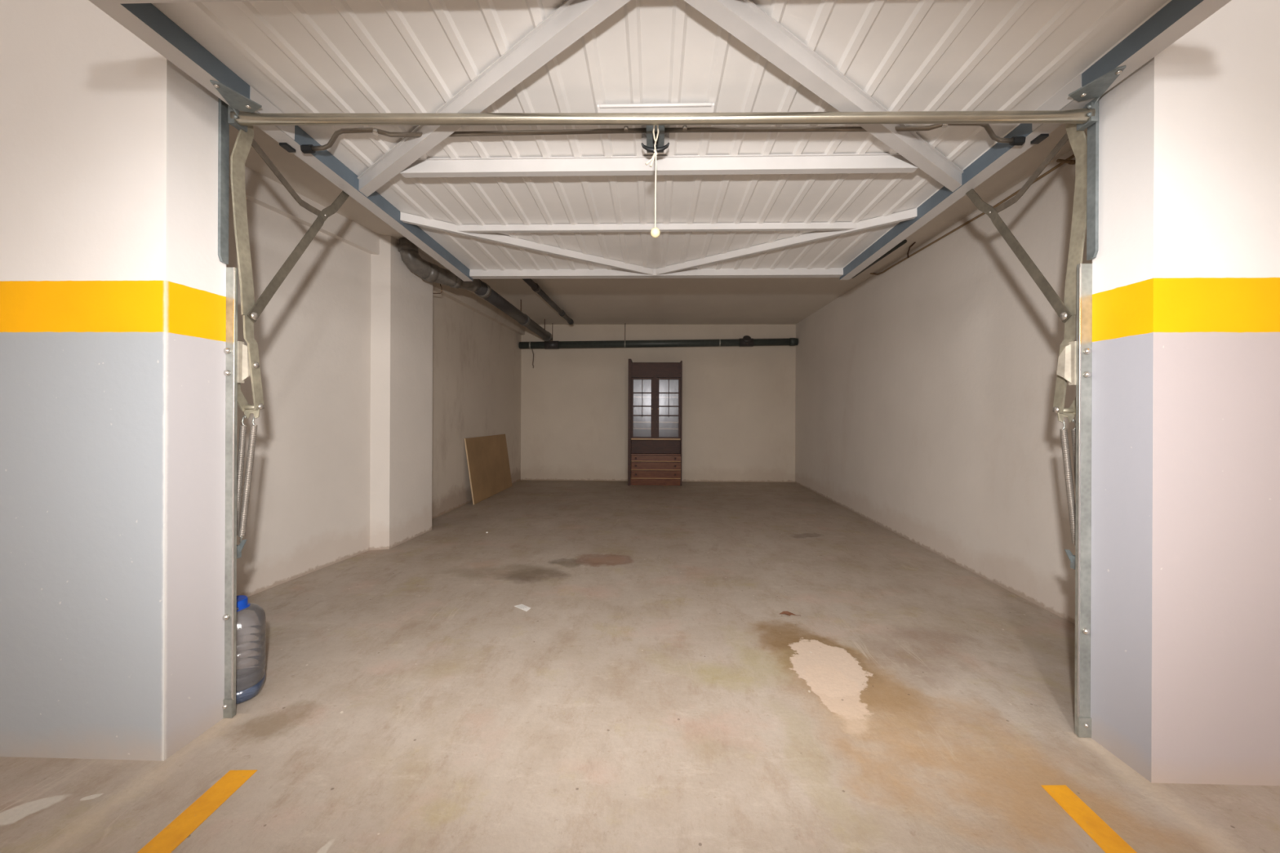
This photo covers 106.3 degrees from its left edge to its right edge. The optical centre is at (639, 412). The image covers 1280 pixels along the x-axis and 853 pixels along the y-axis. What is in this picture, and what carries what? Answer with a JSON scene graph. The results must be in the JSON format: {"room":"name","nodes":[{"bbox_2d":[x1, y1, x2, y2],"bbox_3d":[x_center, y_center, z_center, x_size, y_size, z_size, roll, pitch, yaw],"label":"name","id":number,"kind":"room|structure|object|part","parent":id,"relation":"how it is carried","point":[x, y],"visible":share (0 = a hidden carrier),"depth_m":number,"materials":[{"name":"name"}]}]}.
{"room":"parking garage","nodes":[
{"label":"parking garage","id":0,"kind":"room"},
{"bbox_2d":[0,0,226,760],"bbox_3d":[-3.219,-0.164,1.660,3.470,2.500,0.212,0,0,2],"label":"wall","id":1,"kind":"structure","parent":0,"point":[113,276],"depth_m":1.51,"materials":[{"name":"paint"}]},
{"bbox_2d":[217,97,250,718],"bbox_3d":[-1.464,-0.007,1.733,0.072,2.198,0.102,0,0,2],"label":"garage door frame","id":2,"kind":"structure","parent":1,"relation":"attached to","point":[237,366],"depth_m":1.72,"materials":[{"name":"metal"}]},
{"bbox_3d":[-1.473,-0.817,1.698,0.010,0.578,0.032,0,0,2],"label":"header plate","id":3,"kind":"part","parent":2,"relation":"part of","materials":[{"name":"grey metal"}]},
{"bbox_3d":[-1.475,0.286,1.724,0.045,1.608,0.012,0,0,2],"label":"rail","id":4,"kind":"part","parent":2,"relation":"part of","materials":[{"name":"metal"}]},
{"bbox_2d":[88,0,1231,544],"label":"garage door","id":5,"kind":"structure","parent":2,"relation":"attached to","point":[500,139],"depth_m":1.67,"materials":[{"name":"white paint"}]},
{"bbox_3d":[0.041,-1.085,1.176,2.770,0.070,0.052,0,-1,2],"label":"rail","id":6,"kind":"part","parent":5,"relation":"part of","materials":[{"name":"grey metal"}]},
{"bbox_3d":[-1.468,-0.075,1.763,0.007,0.145,0.077,0,0,4],"label":"link plate","id":7,"kind":"part","parent":5,"relation":"part of","materials":[{"name":"metal"}]},
{"bbox_3d":[-1.431,-0.536,1.753,0.047,1.056,0.124,0,0,2],"label":"lever arm","id":8,"kind":"part","parent":5,"relation":"part of","materials":[{"name":"metal"}]},
{"bbox_3d":[-1.447,0.005,1.787,0.059,0.038,0.007,0,0,-5],"label":"spring plate","id":9,"kind":"part","parent":5,"relation":"part of","materials":[{"name":"metal"}]},
{"bbox_3d":[-1.327,-1.078,1.739,0.004,0.066,0.200,0,-1,2],"label":"reinforcement plate","id":10,"kind":"part","parent":5,"relation":"part of","materials":[{"name":"white metal"}]},
{"bbox_3d":[-1.345,-1.063,2.429,0.070,0.068,2.480,0,-1,2],"label":"rail","id":11,"kind":"part","parent":5,"relation":"part of","materials":[{"name":"grey metal"}]},
{"bbox_3d":[-1.415,-0.943,1.924,0.013,0.164,0.447,0,-1,2],"label":"stay arm","id":12,"kind":"part","parent":5,"relation":"part of"},
{"bbox_3d":[-1.409,-0.701,2.024,0.014,0.752,0.556,0,-1,2],"label":"link arm","id":13,"kind":"part","parent":5,"relation":"part of"},
{"bbox_3d":[-0.639,-1.051,1.840,1.327,0.053,0.075,0,-1,2],"label":"lock rod","id":14,"kind":"part","parent":5,"relation":"part of","materials":[{"name":"metal"}]},
{"bbox_2d":[645,124,660,237],"bbox_3d":[0.049,-0.850,1.716,0.036,0.446,0.057,0,0,42],"label":"pull cord","id":15,"kind":"object","parent":5,"relation":"hanging from","point":[655,232],"visible":0.94,"depth_m":1.71,"materials":[{"name":"fabric"}]},
{"bbox_3d":[0.060,-1.034,1.874,0.109,0.030,0.042,0,-1,2],"label":"lock handle","id":16,"kind":"part","parent":5,"relation":"part of","materials":[{"name":"black plastic"}]},
{"bbox_3d":[0.108,-1.039,3.594,2.770,0.052,0.069,0,-1,2],"label":"rail","id":17,"kind":"part","parent":5,"relation":"part of","materials":[{"name":"white metal"}]},
{"bbox_3d":[0.074,-1.090,2.390,2.890,0.013,2.480,0,-1,2],"label":"ribbed panel","id":18,"kind":"part","parent":5,"relation":"part of","materials":[{"name":"white paint"}]},
{"bbox_3d":[0.755,-1.045,1.801,1.327,0.053,0.075,0,-1,2],"label":"lock rod","id":19,"kind":"part","parent":5,"relation":"part of","materials":[{"name":"metal"}]},
{"bbox_3d":[1.514,-0.689,1.964,0.014,0.752,0.556,0,-1,2],"label":"link arm","id":20,"kind":"part","parent":5,"relation":"part of"},
{"bbox_3d":[1.517,-0.930,1.864,0.013,0.164,0.447,0,-1,2],"label":"stay arm","id":21,"kind":"part","parent":5,"relation":"part of"},
{"bbox_3d":[1.494,-1.051,2.350,0.070,0.068,2.480,0,-1,2],"label":"rail","id":22,"kind":"part","parent":5,"relation":"part of","materials":[{"name":"grey metal"}]},
{"bbox_3d":[1.438,-1.067,1.661,0.004,0.066,0.200,0,-1,2],"label":"reinforcement plate","id":23,"kind":"part","parent":5,"relation":"part of","materials":[{"name":"white metal"}]},
{"bbox_3d":[1.534,0.017,1.725,0.059,0.038,0.007,0,0,8],"label":"spring plate","id":24,"kind":"part","parent":5,"relation":"part of","materials":[{"name":"metal"}]},
{"bbox_3d":[1.520,-0.524,1.693,0.047,1.056,0.124,0,0,2],"label":"lever arm","id":25,"kind":"part","parent":5,"relation":"part of","materials":[{"name":"metal"}]},
{"bbox_3d":[1.554,-0.062,1.700,0.007,0.145,0.077,0,0,-1],"label":"link plate","id":26,"kind":"part","parent":5,"relation":"part of","materials":[{"name":"metal"}]},
{"bbox_2d":[226,191,433,596],"bbox_3d":[-2.388,-0.160,3.106,0.850,2.500,2.725,0,0,2],"label":"wall","id":27,"kind":"structure","parent":0,"point":[342,469],"depth_m":3.43,"materials":[{"name":"white paint"}]},
{"bbox_2d":[228,158,379,254],"bbox_3d":[-2.455,-1.330,2.788,0.421,0.160,2.167,0,0,10],"label":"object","id":28,"kind":"structure","parent":27,"relation":"attached to","point":[260,189],"depth_m":3.12,"materials":[{"name":"white paint"}]},
{"bbox_2d":[431,290,520,519],"bbox_3d":[-2.345,-0.160,6.098,0.770,2.500,3.260,0,0,2],"label":"wall","id":29,"kind":"structure","parent":0,"point":[477,358],"depth_m":5.69,"materials":[{"name":"paint"}]},
{"bbox_2d":[432,282,524,334],"bbox_3d":[-2.160,-1.327,6.093,0.530,0.165,3.260,0,0,2],"label":"trim","id":30,"kind":"structure","parent":29,"relation":"attached to","point":[464,297],"depth_m":5.89,"materials":[{"name":"paint"}]},
{"bbox_2d":[0,480,1279,852],"bbox_3d":[0.051,1.200,1.999,10.000,0.200,14.000,0,0,2],"label":"floor","id":31,"kind":"structure","parent":0,"point":[654,692],"depth_m":1.75,"materials":[{"name":"concrete"}]},
{"bbox_2d":[137,769,257,852],"bbox_3d":[-1.207,1.094,1.224,0.083,0.002,0.484,0,0,-1],"label":"floor marking","id":32,"kind":"object","parent":31,"relation":"on","point":[167,840],"depth_m":1.31,"materials":[{"name":"yellow paint"}]},
{"bbox_2d":[235,595,266,704],"bbox_3d":[-1.570,0.905,1.850,0.196,0.372,0.196,0,0,-27],"label":"water bottle","id":33,"kind":"object","parent":31,"relation":"on","point":[247,685],"visible":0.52,"depth_m":1.91,"materials":[{"name":"clear plastic"}]},
{"bbox_2d":[464,434,511,504],"bbox_3d":[-1.961,0.699,6.342,0.104,0.784,1.473,0,0,3],"label":"leaning board","id":34,"kind":"object","parent":31,"relation":"on","point":[487,456],"visible":1,"depth_m":6.19,"materials":[{"name":"brown wood"}]},
{"bbox_2d":[514,604,530,611],"bbox_3d":[-0.653,1.095,2.692,0.113,0.002,0.046,0,0,39],"label":"paper card","id":35,"kind":"object","parent":31,"relation":"on","point":[522,606],"visible":1,"depth_m":2.69,"materials":[{"name":"white paper"}]},
{"bbox_2d":[627,359,682,485],"bbox_3d":[0.230,0.151,7.375,0.810,1.900,0.422,0,0,2],"label":"display cabinet","id":36,"kind":"object","parent":31,"relation":"on","point":[655,389],"visible":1,"depth_m":7.21,"materials":[{"name":"brown wood"}]},
{"bbox_3d":[-0.152,0.149,7.390,0.045,1.900,0.415,0,0,2],"label":"panel","id":37,"kind":"part","parent":36,"relation":"part of","materials":[{"name":"brown wood"}]},
{"bbox_3d":[0.033,-0.062,7.218,0.327,0.915,0.020,0,0,2],"label":"glazed door","id":38,"kind":"part","parent":36,"relation":"part of","materials":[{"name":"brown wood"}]},
{"bbox_3d":[0.227,-0.064,7.221,0.056,0.930,0.030,0,0,2],"label":"post","id":39,"kind":"part","parent":36,"relation":"part of","materials":[{"name":"brown wood"}]},
{"bbox_3d":[0.239,0.521,7.336,0.741,0.210,0.020,0,0,2],"label":"niche panel","id":40,"kind":"part","parent":36,"relation":"part of","materials":[{"name":"brown wood"}]},
{"bbox_2d":[631,453,680,455],"bbox_3d":[0.240,0.636,7.381,0.743,0.020,0.370,0,0,2],"label":"countertop","id":41,"kind":"structure","parent":36,"relation":"on","point":[632,454],"depth_m":7.20,"materials":[{"name":"brown wood"}]},
{"bbox_3d":[0.245,-0.539,7.391,0.743,0.030,0.350,0,0,2],"label":"rail","id":42,"kind":"part","parent":36,"relation":"part of","materials":[{"name":"brown wood"}]},
{"bbox_2d":[633,427,678,429],"bbox_3d":[0.242,0.251,7.411,0.741,0.018,0.310,0,0,2],"label":"shelf","id":43,"kind":"object","parent":36,"relation":"attached to","point":[633,428],"depth_m":7.26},
{"bbox_2d":[633,421,678,422],"bbox_3d":[0.242,0.151,7.411,0.741,0.018,0.310,0,0,2],"label":"shelf","id":44,"kind":"object","parent":36,"relation":"attached to","point":[633,421],"depth_m":7.26,"materials":[{"name":"wood"}]},
{"bbox_2d":[633,396,678,398],"bbox_3d":[0.244,-0.229,7.411,0.741,0.018,0.310,0,0,2],"label":"shelf","id":45,"kind":"object","parent":36,"relation":"attached to","point":[633,397],"depth_m":7.32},
{"bbox_3d":[0.239,0.934,7.256,0.742,0.117,0.140,0,0,2],"label":"drawer","id":46,"kind":"part","parent":36,"relation":"part of","materials":[{"name":"brown wood"}]},
{"bbox_3d":[0.240,0.806,7.256,0.742,0.116,0.140,0,0,2],"label":"drawer","id":47,"kind":"part","parent":36,"relation":"part of","materials":[{"name":"brown wood"}]},
{"bbox_3d":[0.240,0.694,7.256,0.742,0.085,0.140,0,0,2],"label":"drawer","id":48,"kind":"part","parent":36,"relation":"part of","materials":[{"name":"brown wood"}]},
{"bbox_3d":[0.245,-0.651,7.386,0.743,0.195,0.360,0,0,2],"label":"cornice","id":49,"kind":"part","parent":36,"relation":"part of","materials":[{"name":"brown wood"}]},
{"bbox_3d":[0.247,0.126,7.579,0.743,1.750,0.015,0,0,2],"label":"panel","id":50,"kind":"part","parent":36,"relation":"part of","materials":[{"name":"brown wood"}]},
{"bbox_3d":[0.431,-0.061,7.207,0.350,0.915,0.020,0,0,2],"label":"glazed door","id":51,"kind":"part","parent":36,"relation":"part of","materials":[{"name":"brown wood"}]},
{"bbox_3d":[0.624,0.165,7.379,0.022,1.875,0.392,0,0,2],"label":"panel","id":52,"kind":"part","parent":36,"relation":"part of","materials":[{"name":"brown wood"}]},
{"bbox_2d":[779,611,800,616],"bbox_3d":[0.815,1.095,2.611,0.110,0.016,0.039,0,0,2],"label":"dry leaf","id":53,"kind":"object","parent":31,"relation":"on","point":[788,613],"visible":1,"depth_m":2.62,"materials":[{"name":"brown plant"}]},
{"bbox_2d":[1040,785,1137,852],"bbox_3d":[1.202,1.104,1.179,0.083,0.002,0.489,0,0,4],"label":"floor marking","id":54,"kind":"object","parent":31,"relation":"on","point":[1100,833],"depth_m":1.30,"materials":[{"name":"yellow paint"}]},
{"bbox_2d":[520,324,795,482],"bbox_3d":[0.268,-0.149,7.776,5.300,2.500,0.240,0,0,2],"label":"wall","id":55,"kind":"structure","parent":0,"point":[739,402],"depth_m":7.64,"materials":[{"name":"paint"}]},
{"bbox_2d":[229,123,1087,324],"bbox_3d":[0.062,-1.500,1.999,10.000,0.200,14.000,0,0,2],"label":"ceiling","id":56,"kind":"structure","parent":0,"point":[722,300],"depth_m":5.38,"materials":[{"name":"paint"}]},
{"bbox_2d":[397,237,552,341],"bbox_3d":[-1.523,-1.247,5.625,0.419,0.319,3.641,0,0,8],"label":"drain pipe","id":57,"kind":"object","parent":56,"relation":"attached to","point":[428,271],"visible":0.9,"depth_m":4.26,"materials":[{"name":"grey plastic"}]},
{"bbox_2d":[521,278,573,324],"bbox_3d":[-1.089,-1.335,5.733,0.082,0.080,2.802,0,0,3],"label":"ceiling pipe","id":58,"kind":"object","parent":56,"relation":"attached to","point":[535,287],"visible":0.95,"depth_m":5.58,"materials":[{"name":"grey plastic"}]},
{"bbox_2d":[519,323,798,349],"bbox_3d":[0.273,-1.195,7.519,4.356,0.408,0.171,0,0,2],"label":"pipe","id":59,"kind":"object","parent":56,"relation":"hanging from","point":[746,341],"visible":1,"depth_m":7.50,"materials":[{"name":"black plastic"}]},
{"bbox_2d":[851,239,906,278],"bbox_3d":[2.149,-1.376,4.377,0.028,0.028,1.030,0,0,2],"label":"conduit","id":60,"kind":"object","parent":56,"relation":"attached to","point":[904,241],"visible":0.66,"depth_m":4.17,"materials":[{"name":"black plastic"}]},
{"bbox_2d":[906,241,915,257],"bbox_3d":[2.272,-1.362,4.032,0.028,0.063,0.233,0,0,17],"label":"wire loop","id":61,"kind":"object","parent":56,"relation":"attached to","point":[914,242],"visible":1,"depth_m":4.04,"materials":[{"name":"black plastic"}]},
{"bbox_2d":[795,149,1092,624],"bbox_3d":[2.480,-0.140,4.600,0.300,2.500,5.985,0,0,2],"label":"wall","id":62,"kind":"structure","parent":0,"point":[925,389],"depth_m":3.45,"materials":[{"name":"white paint"}]},
{"bbox_2d":[870,154,1075,275],"bbox_3d":[2.293,-1.358,3.471,0.060,0.075,2.668,0,0,2],"label":"cable conduit","id":63,"kind":"object","parent":62,"relation":"attached to","point":[1073,155],"visible":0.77,"depth_m":3.31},
{"bbox_2d":[1056,159,1075,164],"bbox_3d":[2.227,-1.311,2.509,0.102,0.022,0.022,0,0,-10],"label":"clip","id":64,"kind":"object","parent":62,"relation":"attached to","point":[1071,162],"visible":0.93,"depth_m":2.50,"materials":[{"name":"black metal"}]},
{"bbox_2d":[1090,0,1279,786],"bbox_3d":[3.288,-0.136,1.484,3.510,2.500,0.200,0,0,2],"label":"wall","id":65,"kind":"structure","parent":0,"point":[1185,571],"depth_m":1.43,"materials":[{"name":"paint"}]},
{"bbox_2d":[1056,99,1098,737],"bbox_3d":[1.509,0.005,1.649,0.072,2.198,0.102,0,0,2],"label":"garage door frame","id":66,"kind":"structure","parent":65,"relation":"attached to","point":[1074,365],"depth_m":1.63,"materials":[{"name":"metal"}]},
{"bbox_3d":[1.517,0.298,1.640,0.045,1.608,0.012,0,0,2],"label":"rail","id":67,"kind":"part","parent":66,"relation":"part of","materials":[{"name":"metal"}]},
{"bbox_3d":[1.523,-0.805,1.614,0.010,0.578,0.032,0,0,2],"label":"header plate","id":68,"kind":"part","parent":66,"relation":"part of","materials":[{"name":"grey metal"}]}
]}

